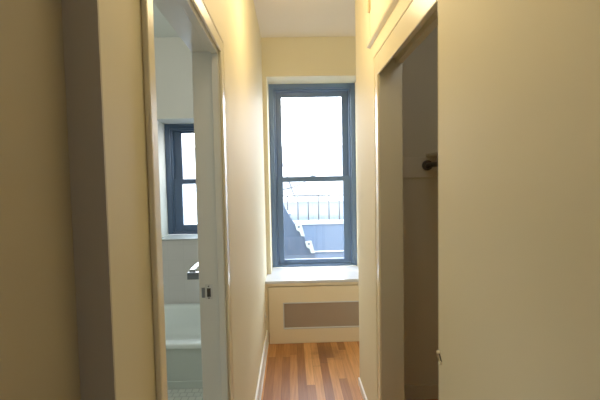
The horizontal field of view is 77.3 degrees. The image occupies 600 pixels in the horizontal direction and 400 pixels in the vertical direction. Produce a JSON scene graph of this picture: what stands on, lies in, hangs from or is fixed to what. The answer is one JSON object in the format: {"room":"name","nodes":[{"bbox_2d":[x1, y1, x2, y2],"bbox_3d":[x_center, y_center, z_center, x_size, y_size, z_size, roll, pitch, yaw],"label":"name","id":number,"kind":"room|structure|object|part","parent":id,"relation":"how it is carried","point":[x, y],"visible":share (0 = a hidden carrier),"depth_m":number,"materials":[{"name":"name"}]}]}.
{"room":"hallway","nodes":[
{"label":"hallway","id":0,"kind":"room"},
{"bbox_2d":[0,0,266,399],"bbox_3d":[-0.361,-0.033,1.913,0.117,2.895,3.540,-1,3,-1],"label":"wall","id":1,"kind":"structure","parent":0,"point":[57,337],"depth_m":0.52,"materials":[{"name":"beige paint"}]},
{"bbox_2d":[141,0,233,399],"bbox_3d":[-0.318,0.434,1.090,0.111,2.041,0.791,-1,3,-1],"label":"door frame","id":2,"kind":"structure","parent":1,"relation":"in","point":[192,21],"depth_m":1.39,"materials":[{"name":"beige paint"}]},
{"bbox_3d":[-0.346,0.348,1.424,0.027,0.056,0.002,-1,3,-1],"label":"strike plate","id":3,"kind":"part","parent":2,"relation":"part of","materials":[{"name":"metal"}]},
{"bbox_2d":[255,330,268,399],"bbox_3d":[-0.278,1.319,2.506,0.020,0.135,1.958,-1,3,-1],"label":"baseboard","id":4,"kind":"structure","parent":1,"relation":"attached to","point":[258,395],"depth_m":2.83,"materials":[{"name":"white paint"}]},
{"bbox_2d":[162,234,199,303],"bbox_3d":[-1.270,0.860,3.896,1.705,0.955,0.440,-1,3,-1],"label":"tiled wall","id":5,"kind":"structure","parent":0,"point":[178,256],"depth_m":3.67,"materials":[{"name":"tile"}]},
{"bbox_2d":[162,234,197,240],"bbox_3d":[-1.278,0.379,3.802,1.705,0.015,0.322,-1,3,-1],"label":"window stool","id":6,"kind":"structure","parent":5,"relation":"on","point":[179,236],"depth_m":3.74,"materials":[{"name":"grey stone"}]},
{"bbox_2d":[153,0,354,37],"bbox_3d":[-0.175,-1.484,0.826,4.050,0.100,6.400,-1,3,-1],"label":"ceiling","id":7,"kind":"structure","parent":0,"point":[276,18],"depth_m":3.22,"materials":[{"name":"paint"}]},
{"bbox_2d":[154,37,358,319],"bbox_3d":[-0.467,-0.126,3.868,3.350,2.895,0.440,-1,3,-1],"label":"wall","id":8,"kind":"structure","parent":0,"point":[285,60],"depth_m":3.63,"materials":[{"name":"beige paint"}]},
{"bbox_2d":[164,124,196,234],"bbox_3d":[-1.001,-0.224,4.006,0.806,1.159,0.130,-1,3,-1],"label":"window","id":9,"kind":"structure","parent":8,"relation":"in","point":[175,180],"depth_m":3.97,"materials":[{"name":"blue metal"}]},
{"bbox_3d":[-1.006,-0.469,4.022,0.671,0.537,0.035,-1,3,-1],"label":"sash","id":10,"kind":"part","parent":9,"relation":"part of","materials":[{"name":"clear glass"}]},
{"bbox_3d":[-0.995,0.049,4.008,0.671,0.557,0.036,-1,3,-1],"label":"sash","id":11,"kind":"part","parent":9,"relation":"part of","materials":[{"name":"blue metal"}]},
{"bbox_2d":[268,83,356,267],"bbox_3d":[0.139,-0.255,4.022,0.906,1.929,0.130,-1,3,-1],"label":"window","id":12,"kind":"structure","parent":8,"relation":"in","point":[346,91],"depth_m":3.99,"materials":[{"name":"blue metal"}]},
{"bbox_3d":[0.130,-0.688,4.028,0.771,0.929,0.035,-1,3,-1],"label":"sash","id":13,"kind":"part","parent":12,"relation":"part of","materials":[{"name":"clear glass"}]},
{"bbox_3d":[0.148,0.215,4.034,0.771,0.935,0.036,-1,3,-1],"label":"sash","id":14,"kind":"part","parent":12,"relation":"part of","materials":[{"name":"blue metal"}]},
{"bbox_2d":[167,335,438,399],"bbox_3d":[-0.167,1.486,1.019,3.950,0.060,6.300,-1,3,-1],"label":"floor","id":15,"kind":"structure","parent":0,"point":[322,370],"depth_m":2.92,"materials":[{"name":"brown wood"}]},
{"bbox_2d":[164,303,202,388],"bbox_3d":[-1.252,1.204,3.211,1.655,0.335,0.958,-1,3,-1],"label":"bathtub","id":16,"kind":"object","parent":15,"relation":"on","point":[182,320],"visible":0.11,"depth_m":2.76,"materials":[{"name":"ceramic"}]},
{"bbox_2d":[164,303,200,348],"bbox_3d":[-1.252,1.169,3.210,1.655,0.265,0.958,-1,3,-1],"label":"basin","id":17,"kind":"object","parent":16,"relation":"in","point":[182,320],"depth_m":3.54,"materials":[{"name":"ceramic"}]},
{"bbox_2d":[265,266,358,343],"bbox_3d":[0.281,1.018,3.747,1.208,0.592,0.547,-1,3,-1],"label":"radiator cover","id":18,"kind":"object","parent":15,"relation":"on","point":[301,312],"visible":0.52,"depth_m":3.48,"materials":[{"name":"white paint"}]},
{"bbox_3d":[0.248,1.065,3.486,0.808,0.250,0.022,-1,3,-1],"label":"opening moulding","id":19,"kind":"part","parent":18,"relation":"part of","materials":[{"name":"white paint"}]},
{"bbox_2d":[355,0,437,399],"bbox_3d":[0.854,-0.034,1.436,0.825,2.895,2.530,-1,3,-1],"label":"wall","id":20,"kind":"structure","parent":0,"point":[366,261],"depth_m":2.35,"materials":[{"name":"beige paint"}]},
{"bbox_2d":[358,377,366,399],"bbox_3d":[0.441,1.345,2.452,0.012,0.058,0.613,-1,3,-1],"label":"baseboard","id":21,"kind":"structure","parent":20,"relation":"attached to","point":[359,380],"depth_m":2.63,"materials":[{"name":"white paint"}]},
{"bbox_2d":[366,0,398,48],"bbox_3d":[0.401,-1.161,1.659,0.024,0.618,1.005,-1,3,-1],"label":"upper cabinet","id":22,"kind":"object","parent":20,"relation":"attached to","point":[380,11],"visible":1,"depth_m":1.93,"materials":[{"name":"beige paint"}]},
{"bbox_3d":[0.409,-1.175,1.637,0.008,0.588,0.962,-1,3,-1],"label":"door","id":23,"kind":"part","parent":22,"relation":"part of","materials":[{"name":"beige paint"}]},
{"bbox_2d":[373,0,438,399],"bbox_3d":[0.494,0.114,1.637,0.135,2.595,0.896,-1,3,-1],"label":"door frame","id":24,"kind":"structure","parent":20,"relation":"in","point":[388,146],"depth_m":2.00,"materials":[{"name":"beige paint"}]},
{"bbox_2d":[439,0,599,399],"bbox_3d":[0.455,0.011,0.672,0.010,2.895,1.019,-1,3,-1],"label":"door","id":25,"kind":"structure","parent":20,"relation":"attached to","point":[519,80],"depth_m":0.76,"materials":[{"name":"beige paint"}]},
{"bbox_2d":[436,350,441,364],"bbox_3d":[0.443,0.502,1.195,0.010,0.039,0.024,-1,3,-1],"label":"hook","id":26,"kind":"object","parent":25,"relation":"attached to","point":[437,351],"visible":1,"depth_m":1.19,"materials":[{"name":"gold metal"}]},
{"bbox_2d":[402,26,438,384],"bbox_3d":[0.952,0.093,1.615,0.787,2.620,1.830,-1,3,-1],"label":"wall","id":27,"kind":"structure","parent":0,"point":[420,69],"depth_m":2.51,"materials":[{"name":"paint"}]},
{"bbox_2d":[403,157,437,177],"bbox_3d":[0.888,-0.218,2.484,0.701,0.136,0.020,-1,3,-1],"label":"cleat","id":28,"kind":"object","parent":27,"relation":"attached to","point":[412,166],"visible":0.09,"depth_m":2.47,"materials":[{"name":"paint"}]},
{"bbox_2d":[422,160,437,169],"bbox_3d":[0.856,-0.188,1.619,0.068,0.068,1.709,-1,3,-1],"label":"closet rod","id":29,"kind":"object","parent":28,"relation":"attached to","point":[427,164],"visible":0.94,"depth_m":2.45,"materials":[{"name":"brown metal"}]},
{"bbox_3d":[0.856,-0.187,1.614,0.032,0.032,1.699,-1,3,-1],"label":"rod","id":30,"kind":"part","parent":29,"relation":"part of","materials":[{"name":"brown metal"}]},
{"bbox_2d":[426,152,437,156],"bbox_3d":[1.058,-0.258,1.630,0.400,0.020,1.730,-1,3,-1],"label":"closet shelf","id":31,"kind":"object","parent":28,"relation":"on","point":[434,154],"visible":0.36,"depth_m":2.39,"materials":[{"name":"paint"}]},
{"bbox_2d":[404,384,438,399],"bbox_3d":[0.918,1.310,2.562,0.702,0.100,0.014,-1,3,-1],"label":"baseboard","id":32,"kind":"structure","parent":27,"relation":"attached to","point":[428,391],"depth_m":2.55,"materials":[{"name":"paint"}]},
{"bbox_3d":[-0.400,-0.041,2.087,0.012,2.895,3.128,-1,3,-1],"label":"wall","id":33,"kind":"structure","parent":0,"visible":0},
{"bbox_2d":[187,263,198,279],"bbox_3d":[-0.491,0.373,2.179,0.184,0.053,0.550,-1,3,-1],"label":"towel bar","id":34,"kind":"object","parent":33,"relation":"attached to","point":[193,274],"visible":0.2,"depth_m":1.91,"materials":[{"name":"silver metal"}]},
{"bbox_3d":[-0.485,0.387,1.930,0.184,0.050,0.050,-1,3,-1],"label":"post","id":35,"kind":"part","parent":34,"relation":"part of","materials":[{"name":"silver metal"}]},
{"label":"outside","id":36,"kind":"structure","parent":0,"visible":0},
{"bbox_3d":[0.370,1.187,6.750,13.000,0.160,4.650,-1,3,-1],"label":"deck","id":37,"kind":"object","parent":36,"visible":0},
{"bbox_2d":[184,219,343,257],"bbox_3d":[0.352,0.739,7.129,9.000,0.700,0.210,-1,3,-1],"label":"wall","id":38,"kind":"structure","parent":37,"relation":"on","point":[326,236],"depth_m":7.05,"materials":[{"name":"blue"}]},
{"bbox_2d":[183,164,342,222],"bbox_3d":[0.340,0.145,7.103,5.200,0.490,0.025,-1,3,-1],"label":"balcony railing","id":39,"kind":"object","parent":38,"relation":"on","point":[328,195],"visible":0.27,"depth_m":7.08,"materials":[{"name":"grey metal"}]},
{"bbox_3d":[0.335,-0.087,7.092,5.200,0.026,0.025,-1,3,-1],"label":"rail","id":40,"kind":"part","parent":39,"relation":"part of","materials":[{"name":"grey metal"}]},
{"bbox_2d":[283,204,315,258],"bbox_3d":[-0.266,0.610,5.592,1.200,1.130,0.778,-1,3,-1],"label":"stair","id":41,"kind":"structure","parent":37,"relation":"on","point":[296,246],"depth_m":5.23,"materials":[{"name":"blue paint"}]},
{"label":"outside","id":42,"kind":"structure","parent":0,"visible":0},
{"bbox_2d":[183,145,342,196],"bbox_3d":[0.499,0.225,22.004,30.000,6.400,4.100,-1,3,-1],"label":"building","id":43,"kind":"structure","parent":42,"point":[298,161],"depth_m":19.95,"materials":[{"name":"white"}]},
{"bbox_3d":[-0.772,-0.650,19.929,0.740,0.560,0.020,-1,3,-1],"label":"pane","id":44,"kind":"part","parent":43,"relation":"part of","materials":[{"name":"white glass"}]},
{"bbox_3d":[1.427,-0.697,19.980,1.040,0.560,0.020,-1,3,-1],"label":"pane","id":45,"kind":"part","parent":43,"relation":"part of","materials":[{"name":"white glass"}]}
]}

